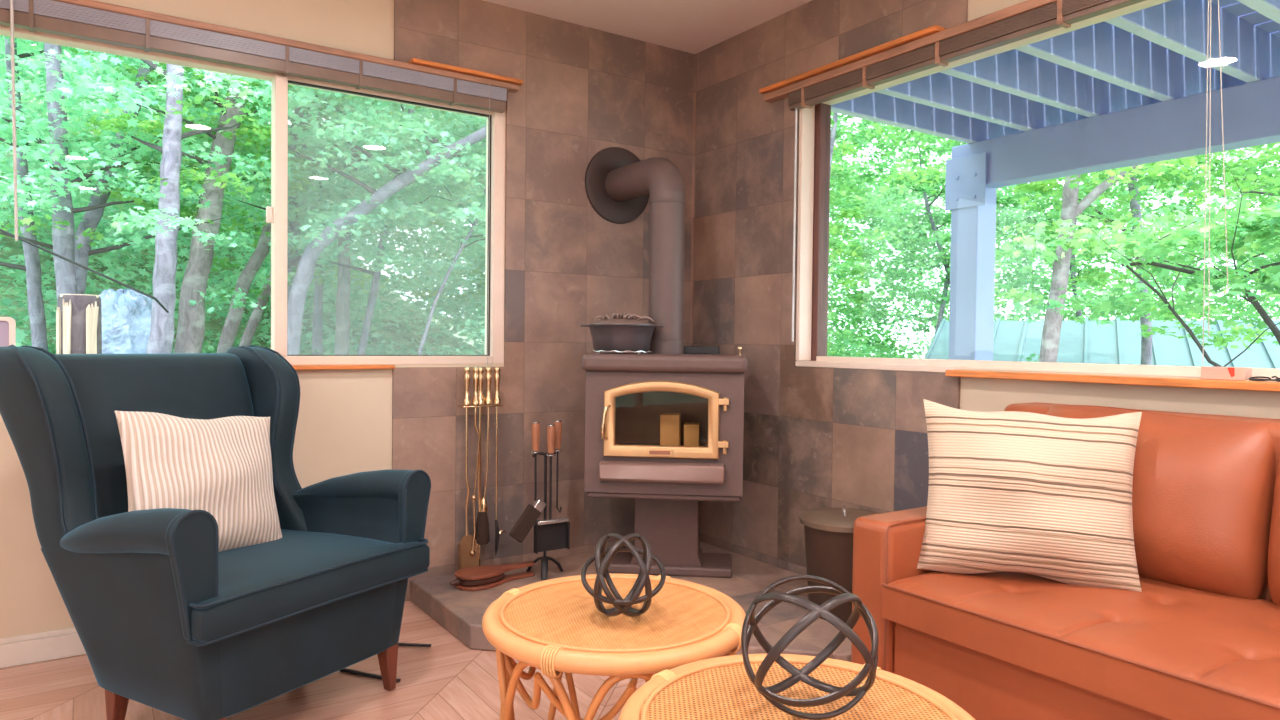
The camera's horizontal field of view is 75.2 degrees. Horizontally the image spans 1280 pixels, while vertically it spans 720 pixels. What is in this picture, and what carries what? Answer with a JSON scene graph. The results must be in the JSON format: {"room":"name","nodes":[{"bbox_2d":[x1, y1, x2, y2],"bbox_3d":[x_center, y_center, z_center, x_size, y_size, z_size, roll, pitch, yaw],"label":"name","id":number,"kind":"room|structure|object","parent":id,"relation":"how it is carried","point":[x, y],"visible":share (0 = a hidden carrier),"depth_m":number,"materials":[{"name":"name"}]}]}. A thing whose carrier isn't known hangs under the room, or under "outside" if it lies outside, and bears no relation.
{"room":"living room","nodes":[
{"label":"living room","id":0,"kind":"room"},
{"bbox_2d":[0,0,505,638],"bbox_3d":[-1.946,-0.259,2.693,5.200,2.440,0.150,0,1,-34],"label":"wall","id":1,"kind":"structure","parent":0,"point":[344,426],"depth_m":3.08,"materials":[{"name":"beige paint"}]},
{"bbox_2d":[0,627,85,668],"bbox_3d":[-2.526,0.918,2.240,3.725,0.092,0.014,0,1,-34],"label":"baseboard","id":2,"kind":"structure","parent":1,"relation":"attached to","point":[63,643],"depth_m":2.65,"materials":[{"name":"white paint"}]},
{"bbox_2d":[0,25,505,364],"bbox_3d":[-1.487,-0.548,2.950,2.150,1.134,0.089,0,1,-34],"label":"window","id":3,"kind":"structure","parent":1,"relation":"in","point":[277,214],"depth_m":3.12,"materials":[{"name":"plastic"}]},
{"bbox_2d":[0,0,518,366],"bbox_3d":[-1.452,-0.558,2.885,2.235,1.180,0.062,0,1,-34],"label":"window blind","id":4,"kind":"object","parent":3,"relation":"attached to","point":[91,20],"visible":0.99,"depth_m":2.89,"materials":[{"name":"beige wood"}]},
{"bbox_2d":[292,365,394,369],"bbox_3d":[-1.659,0.029,2.783,1.675,0.016,0.035,0,1,-34],"label":"trim","id":5,"kind":"structure","parent":1,"relation":"attached to","point":[296,367],"depth_m":3.12,"materials":[{"name":"orange wood"}]},
{"bbox_2d":[0,317,15,346],"bbox_3d":[-2.016,-0.056,2.540,0.172,0.155,0.020,0,1,-34],"label":"framed panel","id":6,"kind":"object","parent":5,"relation":"on","point":[7,324],"visible":0.52,"depth_m":2.57,"materials":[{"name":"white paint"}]},
{"bbox_2d":[408,58,523,85],"bbox_3d":[-0.698,-1.160,3.360,0.471,0.016,0.063,0,1,-34],"label":"trim","id":7,"kind":"structure","parent":1,"relation":"attached to","point":[416,61],"depth_m":3.33,"materials":[{"name":"orange wood"}]},
{"bbox_2d":[392,0,694,600],"bbox_3d":[-0.353,-0.263,3.662,1.475,2.440,0.012,0,1,-34],"label":"wall","id":8,"kind":"structure","parent":1,"relation":"attached to","point":[585,91],"depth_m":3.61,"materials":[{"name":"tile"}]},
{"bbox_2d":[0,601,654,719],"bbox_3d":[0.028,1.106,-0.250,5.500,0.120,7.300,0,1,-34],"label":"floor","id":9,"kind":"structure","parent":0,"point":[448,679],"depth_m":2.45,"materials":[{"name":"brown wood"}]},
{"bbox_2d":[0,344,430,719],"bbox_3d":[-1.202,0.468,2.391,0.924,1.015,0.819,1,1,29],"label":"armchair","id":10,"kind":"object","parent":9,"relation":"on","point":[168,621],"visible":0.93,"depth_m":2.17,"materials":[{"name":"teal fabric"}]},
{"bbox_2d":[114,411,281,551],"bbox_3d":[-1.235,0.359,2.356,0.214,0.452,0.490,1,1,34],"label":"throw pillow","id":11,"kind":"object","parent":10,"relation":"on","point":[221,467],"visible":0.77,"depth_m":2.30,"materials":[{"name":"beige fabric"}]},
{"bbox_2d":[191,529,429,641],"bbox_3d":[-1.070,0.578,2.320,0.614,0.105,0.732,1,1,29],"label":"seat cushion","id":12,"kind":"object","parent":10,"relation":"on","point":[303,570],"depth_m":2.18,"materials":[{"name":"teal fabric"}]},
{"bbox_2d":[339,668,400,682],"bbox_3d":[-0.835,0.970,2.560,0.225,0.010,0.018,1,1,22],"label":"cord","id":13,"kind":"object","parent":9,"relation":"on","point":[356,672],"visible":0.71,"depth_m":2.56,"materials":[{"name":"black plastic"}]},
{"bbox_2d":[398,643,430,646],"bbox_3d":[-0.779,0.965,2.818,0.143,0.008,0.016,1,1,4],"label":"cord","id":14,"kind":"object","parent":9,"relation":"on","point":[399,644],"visible":0.79,"depth_m":2.81,"materials":[{"name":"black plastic"}]},
{"bbox_2d":[482,574,745,719],"bbox_3d":[-0.055,0.766,1.806,0.569,0.465,0.569,2,2,36],"label":"coffee table","id":15,"kind":"object","parent":9,"relation":"on","point":[554,627],"visible":0.84,"depth_m":1.68,"materials":[{"name":"wicker"}]},
{"bbox_2d":[581,533,665,616],"bbox_3d":[-0.035,0.452,1.756,0.174,0.174,0.179,0,1,-34],"label":"orb","id":16,"kind":"object","parent":15,"relation":"on","point":[602,562],"visible":1,"depth_m":1.71,"materials":[{"name":"brown metal"}]},
{"bbox_2d":[410,541,850,661],"bbox_3d":[0.075,0.933,3.080,1.393,0.085,1.488,0,1,-34],"label":"hearth","id":17,"kind":"object","parent":9,"relation":"on","point":[461,613],"visible":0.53,"depth_m":3.11,"materials":[{"name":"stone"}]},
{"bbox_2d":[458,394,502,565],"bbox_3d":[-0.650,0.504,3.372,0.170,0.743,0.110,0,1,-34],"label":"stand","id":18,"kind":"object","parent":17,"relation":"on","point":[483,396],"visible":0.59,"depth_m":3.37,"materials":[{"name":"gold metal"}]},
{"bbox_2d":[458,367,478,569],"bbox_3d":[-0.680,0.444,3.315,0.084,0.835,0.049,0,1,-34],"label":"shovel","id":19,"kind":"object","parent":18,"relation":"hanging from","point":[465,560],"visible":0.88,"depth_m":3.31,"materials":[{"name":"gold metal"}]},
{"bbox_2d":[469,367,483,555],"bbox_3d":[-0.657,0.405,3.337,0.031,0.758,0.072,1,1,29],"label":"tongs","id":20,"kind":"object","parent":18,"relation":"hanging from","point":[478,376],"visible":1,"depth_m":3.33,"materials":[{"name":"gold metal"}]},
{"bbox_2d":[475,366,491,544],"bbox_3d":[-0.631,0.385,3.362,0.069,0.717,0.059,0,1,-34],"label":"brush","id":21,"kind":"object","parent":18,"relation":"hanging from","point":[482,536],"visible":1,"depth_m":3.36,"materials":[{"name":"gold metal"}]},
{"bbox_2d":[493,366,505,555],"bbox_3d":[-0.572,0.413,3.397,0.060,0.775,0.030,0,1,-34],"label":"poker","id":22,"kind":"object","parent":18,"relation":"hanging from","point":[497,370],"visible":1,"depth_m":3.38,"materials":[{"name":"gold metal"}]},
{"bbox_2d":[450,561,533,590],"bbox_3d":[-0.578,0.851,3.283,0.360,0.056,0.148,0,2,-37],"label":"bellows","id":23,"kind":"object","parent":17,"relation":"on","point":[476,578],"visible":1,"depth_m":3.23,"materials":[{"name":"brown wood"}]},
{"bbox_2d":[526,452,562,579],"bbox_3d":[-0.375,0.621,3.383,0.146,0.503,0.153,0,1,-34],"label":"stand","id":24,"kind":"object","parent":17,"relation":"on","point":[544,559],"visible":0.87,"depth_m":3.37,"materials":[{"name":"black metal"}]},
{"bbox_2d":[509,421,546,542],"bbox_3d":[-0.447,0.485,3.309,0.158,0.477,0.039,0,1,-34],"label":"brush","id":25,"kind":"object","parent":24,"relation":"hanging from","point":[526,521],"visible":1,"depth_m":3.31,"materials":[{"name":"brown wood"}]},
{"bbox_2d":[534,424,569,553],"bbox_3d":[-0.356,0.512,3.333,0.148,0.506,0.052,0,1,-34],"label":"shovel","id":26,"kind":"object","parent":24,"relation":"hanging from","point":[551,533],"visible":1,"depth_m":3.33,"materials":[{"name":"black metal"}]},
{"bbox_2d":[554,420,561,511],"bbox_3d":[-0.337,0.437,3.395,0.040,0.382,0.039,0,1,-34],"label":"poker","id":27,"kind":"object","parent":24,"relation":"hanging from","point":[558,423],"visible":0.94,"depth_m":3.38,"materials":[{"name":"brown wood"}]},
{"bbox_2d":[582,346,747,577],"bbox_3d":[0.109,0.412,3.390,0.636,0.944,0.515,1,1,6],"label":"wood stove","id":28,"kind":"object","parent":17,"relation":"on","point":[664,432],"visible":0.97,"depth_m":3.21,"materials":[{"name":"paint"}]},
{"bbox_2d":[591,350,651,353],"bbox_3d":[-0.075,-0.034,3.384,0.250,0.015,0.250,1,1,6],"label":"trivet","id":29,"kind":"object","parent":28,"relation":"on","point":[598,351],"visible":0.84,"depth_m":3.28,"materials":[{"name":"metal"}]},
{"bbox_2d":[580,312,663,350],"bbox_3d":[-0.074,-0.116,3.382,0.280,0.154,0.280,0,2,-42],"label":"pot","id":30,"kind":"object","parent":29,"relation":"on","point":[618,333],"visible":0.98,"depth_m":3.28,"materials":[{"name":"metal"}]},
{"bbox_2d":[585,147,685,353],"bbox_3d":[0.025,-0.499,3.617,0.348,0.937,0.470,0,1,-34],"label":"pipe","id":31,"kind":"object","parent":28,"relation":"on","point":[619,185],"visible":1,"depth_m":3.45,"materials":[{"name":"metal"}]},
{"bbox_2d":[799,505,878,622],"bbox_3d":[0.723,0.708,2.954,0.312,0.384,0.312,0,1,-34],"label":"trash can","id":32,"kind":"object","parent":17,"relation":"on","point":[828,532],"visible":0.65,"depth_m":2.85,"materials":[{"name":"metal"}]},
{"bbox_2d":[618,653,974,719],"bbox_3d":[0.249,0.785,1.307,0.573,0.455,0.573,0,2,-40],"label":"coffee table","id":33,"kind":"object","parent":9,"relation":"on","point":[717,688],"visible":0.77,"depth_m":1.40,"materials":[{"name":"wicker"}]},
{"bbox_2d":[741,575,878,719],"bbox_3d":[0.270,0.455,1.326,0.216,0.200,0.193,1,1,9],"label":"orb","id":34,"kind":"object","parent":33,"relation":"on","point":[843,596],"visible":1,"depth_m":1.29,"materials":[{"name":"brown metal"}]},
{"bbox_2d":[851,402,1279,719],"bbox_3d":[1.352,0.581,1.501,0.809,0.884,1.862,0,1,-34],"label":"leather sofa","id":35,"kind":"object","parent":9,"relation":"on","point":[1200,640],"visible":0.79,"depth_m":1.82,"materials":[{"name":"orange leather"}]},
{"bbox_2d":[917,399,1141,591],"bbox_3d":[0.931,0.316,2.000,0.488,0.426,0.209,1,1,24],"label":"throw pillow","id":36,"kind":"object","parent":35,"relation":"on","point":[1046,496],"visible":1,"depth_m":1.94,"materials":[{"name":"fabric"}]},
{"bbox_2d":[882,571,1279,719],"bbox_3d":[1.283,0.578,1.455,0.635,0.090,1.620,0,1,-34],"label":"seat cushion","id":37,"kind":"object","parent":35,"relation":"on","point":[1173,649],"depth_m":1.66,"materials":[{"name":"leather"}]},
{"bbox_2d":[1045,405,1275,598],"bbox_3d":[1.240,0.329,2.058,0.252,0.406,0.545,0,1,-34],"label":"cushion","id":38,"kind":"object","parent":35,"relation":"on","point":[1203,489],"depth_m":1.88,"materials":[{"name":"leather"}]},
{"bbox_2d":[1267,457,1279,605],"bbox_3d":[1.543,0.342,1.606,0.252,0.406,0.526,0,1,-34],"label":"cushion","id":39,"kind":"object","parent":35,"relation":"on","point":[1273,463],"depth_m":1.78,"materials":[{"name":"leather"}]},
{"bbox_2d":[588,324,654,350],"bbox_3d":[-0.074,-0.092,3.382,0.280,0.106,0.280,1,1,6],"label":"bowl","id":40,"kind":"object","parent":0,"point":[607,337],"depth_m":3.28,"materials":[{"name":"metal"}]},
{"bbox_2d":[483,0,811,53],"bbox_3d":[0.056,-1.473,-0.305,5.500,0.160,7.300,0,1,-34],"label":"ceiling","id":41,"kind":"structure","parent":0,"point":[690,26],"depth_m":3.56,"materials":[{"name":"paint"}]},
{"bbox_2d":[817,0,1279,418],"bbox_3d":[2.223,-0.183,1.273,0.150,2.440,7.150,0,1,-34],"label":"wall","id":42,"kind":"structure","parent":0,"point":[976,394],"depth_m":2.43,"materials":[{"name":"beige paint"}]},
{"bbox_2d":[691,0,967,574],"bbox_3d":[0.699,-0.246,3.459,0.072,2.440,1.496,0,1,-34],"label":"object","id":43,"kind":"structure","parent":42,"relation":"attached to","point":[814,437],"depth_m":3.54,"materials":[{"name":"tile"}]},
{"bbox_2d":[759,25,946,93],"bbox_3d":[0.783,-1.141,3.208,0.063,0.018,0.889,0,1,-34],"label":"trim","id":44,"kind":"structure","parent":42,"relation":"attached to","point":[933,29],"depth_m":3.12,"materials":[{"name":"orange wood"}]},
{"bbox_2d":[795,0,1279,378],"bbox_3d":[1.286,-0.518,2.637,0.139,1.139,2.075,0,1,-34],"label":"window","id":45,"kind":"structure","parent":42,"relation":"in","point":[815,122],"depth_m":3.44,"materials":[{"name":"plastic"}]},
{"bbox_2d":[763,0,1227,363],"bbox_3d":[1.182,-0.558,2.638,0.061,1.110,2.294,0,1,-34],"label":"window blind","id":46,"kind":"object","parent":45,"relation":"attached to","point":[1029,18],"visible":1,"depth_m":2.79,"materials":[{"name":"beige wood"}]},
{"bbox_2d":[945,370,1279,391],"bbox_3d":[1.445,0.060,2.302,0.110,0.022,1.314,0,1,-34],"label":"trim","id":47,"kind":"structure","parent":42,"relation":"attached to","point":[1103,379],"depth_m":2.33,"materials":[{"name":"orange wood"}]},
{"bbox_2d":[1201,366,1251,380],"bbox_3d":[1.544,0.035,2.189,0.045,0.034,0.102,0,1,-34],"label":"carton","id":48,"kind":"object","parent":47,"relation":"on","point":[1207,372],"visible":0.91,"depth_m":2.17,"materials":[{"name":"beige cardboard"}]},
{"bbox_2d":[1228,368,1234,376],"bbox_3d":[1.537,0.032,2.161,0.001,0.025,0.017,0,1,-34],"label":"print","id":49,"kind":"object","parent":48,"relation":"attached to","point":[1231,371],"depth_m":2.16},
{"bbox_2d":[1249,376,1279,381],"bbox_3d":[1.597,0.047,2.092,0.046,0.015,0.105,0,1,-34],"label":"eyeglasses","id":50,"kind":"object","parent":47,"relation":"on","point":[1255,378],"visible":1,"depth_m":2.11,"materials":[{"name":"black metal"}]},
{"label":"outside","id":51,"kind":"structure","parent":0,"visible":0},
{"bbox_2d":[0,44,484,354],"bbox_3d":[3.063,-5.388,17.842,48.000,21.502,48.000,0,1,-34],"label":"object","id":52,"kind":"structure","parent":51,"point":[213,325],"depth_m":13.21,"materials":[{"name":"plant"}]},
{"bbox_2d":[0,36,155,353],"bbox_3d":[-5.695,-3.067,7.233,3.173,7.316,4.288,1,1,7],"label":"tree","id":53,"kind":"object","parent":52,"relation":"on","point":[32,267],"visible":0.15,"depth_m":7.22,"materials":[{"name":"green plant"}]},
{"bbox_2d":[56,294,101,353],"bbox_3d":[-3.080,0.297,4.566,0.244,1.314,0.236,1,1,6],"label":"stump","id":54,"kind":"object","parent":52,"relation":"on","point":[78,316],"visible":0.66,"depth_m":4.48,"materials":[{"name":"beige wood"}]},
{"bbox_2d":[99,289,151,353],"bbox_3d":[-3.969,0.064,6.372,0.740,1.221,0.650,0,1,-34],"label":"boulder","id":55,"kind":"object","parent":52,"relation":"on","point":[126,313],"visible":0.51,"depth_m":6.21,"materials":[{"name":"grey stone"}]},
{"bbox_2d":[0,38,301,311],"bbox_3d":[-4.455,-2.663,6.581,4.224,6.768,4.131,0,2,-39],"label":"tree","id":56,"kind":"object","parent":52,"relation":"on","point":[71,278],"visible":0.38,"depth_m":6.49,"materials":[{"name":"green plant"}]},
{"bbox_2d":[0,50,337,353],"bbox_3d":[-3.234,-2.871,6.276,4.146,7.410,3.217,1,1,13],"label":"tree","id":57,"kind":"object","parent":52,"relation":"on","point":[161,338],"visible":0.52,"depth_m":6.04,"materials":[{"name":"grey plant"}]},
{"bbox_2d":[0,46,421,352],"bbox_3d":[-3.366,-2.606,7.323,3.809,6.580,3.644,1,1,21],"label":"tree","id":58,"kind":"object","parent":52,"relation":"on","point":[190,334],"visible":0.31,"depth_m":6.97,"materials":[{"name":"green plant"}]},
{"bbox_2d":[16,332,411,354],"bbox_3d":[-3.768,0.507,8.261,9.573,1.594,7.285,0,1,-34],"label":"undergrowth","id":59,"kind":"object","parent":52,"relation":"on","point":[327,350],"visible":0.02,"depth_m":10.70,"materials":[{"name":"green plant"}]},
{"bbox_2d":[0,35,485,354],"bbox_3d":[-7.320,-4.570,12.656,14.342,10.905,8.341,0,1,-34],"label":"foliage","id":60,"kind":"object","parent":52,"relation":"on","point":[448,306],"visible":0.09,"depth_m":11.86,"materials":[{"name":"green plant"}]},
{"bbox_2d":[100,64,462,352],"bbox_3d":[-3.384,-2.785,8.222,3.604,6.760,3.768,1,1,6],"label":"tree","id":61,"kind":"object","parent":52,"relation":"on","point":[233,319],"visible":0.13,"depth_m":8.04,"materials":[{"name":"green plant"}]},
{"bbox_2d":[108,78,463,346],"bbox_3d":[-3.586,-1.560,8.866,3.566,4.211,3.617,0,1,-34],"label":"tree","id":62,"kind":"object","parent":52,"relation":"on","point":[256,314],"visible":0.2,"depth_m":8.61,"materials":[{"name":"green plant"}]},
{"bbox_2d":[179,90,418,354],"bbox_3d":[-3.344,-2.947,9.177,3.575,6.881,3.151,0,1,-34],"label":"tree","id":63,"kind":"object","parent":52,"relation":"on","point":[289,270],"visible":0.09,"depth_m":9.15,"materials":[{"name":"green plant"}]},
{"bbox_2d":[184,88,483,354],"bbox_3d":[-2.424,-3.131,8.607,3.130,7.513,4.146,2,2,39],"label":"tree","id":64,"kind":"object","parent":52,"relation":"on","point":[374,289],"visible":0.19,"depth_m":8.25,"materials":[{"name":"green plant"}]},
{"bbox_2d":[200,86,485,354],"bbox_3d":[-2.648,-2.801,8.902,3.811,6.823,3.240,1,1,15],"label":"tree","id":65,"kind":"object","parent":52,"relation":"on","point":[342,331],"visible":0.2,"depth_m":8.40,"materials":[{"name":"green plant"}]},
{"bbox_2d":[220,95,474,354],"bbox_3d":[-3.444,-2.901,10.369,3.368,6.456,3.613,1,1,28],"label":"tree","id":66,"kind":"object","parent":52,"relation":"on","point":[317,321],"visible":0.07,"depth_m":10.19,"materials":[{"name":"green plant"}]},
{"bbox_2d":[246,80,486,354],"bbox_3d":[-1.562,-1.613,7.497,3.910,4.794,2.809,0,1,-9],"label":"tree","id":67,"kind":"object","parent":52,"relation":"on","point":[304,275],"visible":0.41,"depth_m":7.10,"materials":[{"name":"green plant"}]},
{"bbox_2d":[297,115,486,354],"bbox_3d":[-1.304,-1.436,8.240,3.922,4.464,3.140,0,1,-34],"label":"tree","id":68,"kind":"object","parent":52,"relation":"on","point":[461,214],"visible":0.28,"depth_m":7.63,"materials":[{"name":"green plant"}]},
{"bbox_2d":[393,220,485,354],"bbox_3d":[-1.918,-3.224,13.697,6.125,7.404,5.151,0,1,-34],"label":"tree","id":69,"kind":"object","parent":52,"relation":"on","point":[480,283],"visible":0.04,"depth_m":12.79,"materials":[{"name":"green plant"}]},
{"bbox_2d":[829,195,877,271],"bbox_3d":[1.308,-2.771,15.021,5.419,7.603,5.326,1,1,5],"label":"tree","id":70,"kind":"object","parent":52,"relation":"on","point":[835,202],"visible":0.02,"depth_m":13.70,"materials":[{"name":"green plant"}]},
{"bbox_2d":[827,112,929,353],"bbox_3d":[2.113,-2.772,10.369,4.449,8.398,5.150,0,1,-34],"label":"tree","id":71,"kind":"object","parent":52,"relation":"on","point":[834,119],"visible":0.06,"depth_m":9.73,"materials":[{"name":"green plant"}]},
{"bbox_2d":[828,113,934,314],"bbox_3d":[1.415,-2.583,12.243,5.589,7.570,5.616,2,2,38],"label":"tree","id":72,"kind":"object","parent":52,"relation":"on","point":[863,297],"visible":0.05,"depth_m":11.95,"materials":[{"name":"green plant"}]},
{"bbox_2d":[828,114,945,319],"bbox_3d":[3.398,-2.706,15.973,5.690,8.060,5.588,0,1,-34],"label":"tree","id":73,"kind":"object","parent":52,"relation":"on","point":[842,129],"visible":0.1,"depth_m":15.80,"materials":[{"name":"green plant"}]},
{"bbox_2d":[829,117,1022,335],"bbox_3d":[6.218,-2.278,17.806,6.448,8.366,5.277,0,1,-16],"label":"tree","id":74,"kind":"object","parent":52,"relation":"on","point":[928,217],"visible":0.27,"depth_m":17.75,"materials":[{"name":"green plant"}]},
{"bbox_2d":[827,321,1038,361],"bbox_3d":[4.595,0.590,10.529,5.388,2.737,9.837,0,1,-34],"label":"foliage","id":75,"kind":"object","parent":52,"relation":"on","point":[843,352],"visible":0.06,"depth_m":11.45,"materials":[{"name":"green plant"}]},
{"bbox_2d":[827,112,1050,339],"bbox_3d":[1.681,-2.557,10.628,5.172,7.698,5.770,0,2,-41],"label":"tree","id":76,"kind":"object","parent":52,"relation":"on","point":[847,265],"visible":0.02,"depth_m":9.99,"materials":[{"name":"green plant"}]},
{"bbox_2d":[827,115,1279,358],"bbox_3d":[9.583,-1.646,17.506,13.030,10.806,21.449,0,1,-34],"label":"foliage","id":77,"kind":"object","parent":52,"relation":"on","point":[879,315],"visible":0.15,"depth_m":18.20,"materials":[{"name":"green plant"}]},
{"bbox_2d":[831,0,1279,360],"bbox_3d":[2.486,0.126,2.493,1.638,2.823,4.070,0,1,-34],"label":"pergola","id":78,"kind":"object","parent":52,"relation":"on","point":[1130,89],"visible":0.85,"depth_m":3.52,"materials":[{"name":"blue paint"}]},
{"bbox_2d":[859,119,1279,364],"bbox_3d":[4.448,-1.899,9.315,5.005,8.026,5.111,1,1,25],"label":"tree","id":79,"kind":"object","parent":52,"relation":"on","point":[1146,343],"visible":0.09,"depth_m":9.22,"materials":[{"name":"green plant"}]},
{"bbox_2d":[863,123,1279,361],"bbox_3d":[4.403,-2.209,6.772,5.448,8.094,4.674,2,2,41],"label":"tree","id":80,"kind":"object","parent":52,"relation":"on","point":[1071,209],"visible":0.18,"depth_m":7.05,"materials":[{"name":"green plant"}]},
{"bbox_2d":[914,136,1228,318],"bbox_3d":[8.000,-1.816,16.393,4.974,8.298,6.368,0,1,-34],"label":"tree","id":81,"kind":"object","parent":52,"relation":"on","point":[1079,312],"visible":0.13,"depth_m":16.10,"materials":[{"name":"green plant"}]},
{"bbox_2d":[924,317,1279,367],"bbox_3d":[8.797,1.612,11.013,9.200,4.360,5.200,1,1,28],"label":"outbuilding","id":82,"kind":"structure","parent":52,"relation":"on","point":[1119,343],"depth_m":11.22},
{"bbox_2d":[994,145,1279,350],"bbox_3d":[5.297,-2.270,6.481,5.796,8.783,4.997,0,1,-34],"label":"tree","id":83,"kind":"object","parent":52,"relation":"on","point":[1101,277],"visible":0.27,"depth_m":7.63,"materials":[{"name":"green plant"}]},
{"bbox_2d":[1001,166,1279,366],"bbox_3d":[3.476,-0.450,4.583,2.689,4.402,2.516,1,1,30],"label":"tree","id":84,"kind":"object","parent":52,"relation":"on","point":[1243,234],"visible":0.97,"depth_m":4.65,"materials":[{"name":"green plant"}]},
{"bbox_2d":[1107,142,1279,319],"bbox_3d":[11.113,-2.065,14.906,5.270,9.870,4.356,1,1,8],"label":"tree","id":85,"kind":"object","parent":52,"relation":"on","point":[1268,156],"visible":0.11,"depth_m":14.77,"materials":[{"name":"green plant"}]},
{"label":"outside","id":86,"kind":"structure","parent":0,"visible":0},
{"bbox_2d":[0,229,168,312],"bbox_3d":[-4.086,-0.924,5.064,2.272,1.194,0.327,-1,2,-45],"label":"branch","id":87,"kind":"object","parent":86,"point":[1,230],"visible":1,"depth_m":5.40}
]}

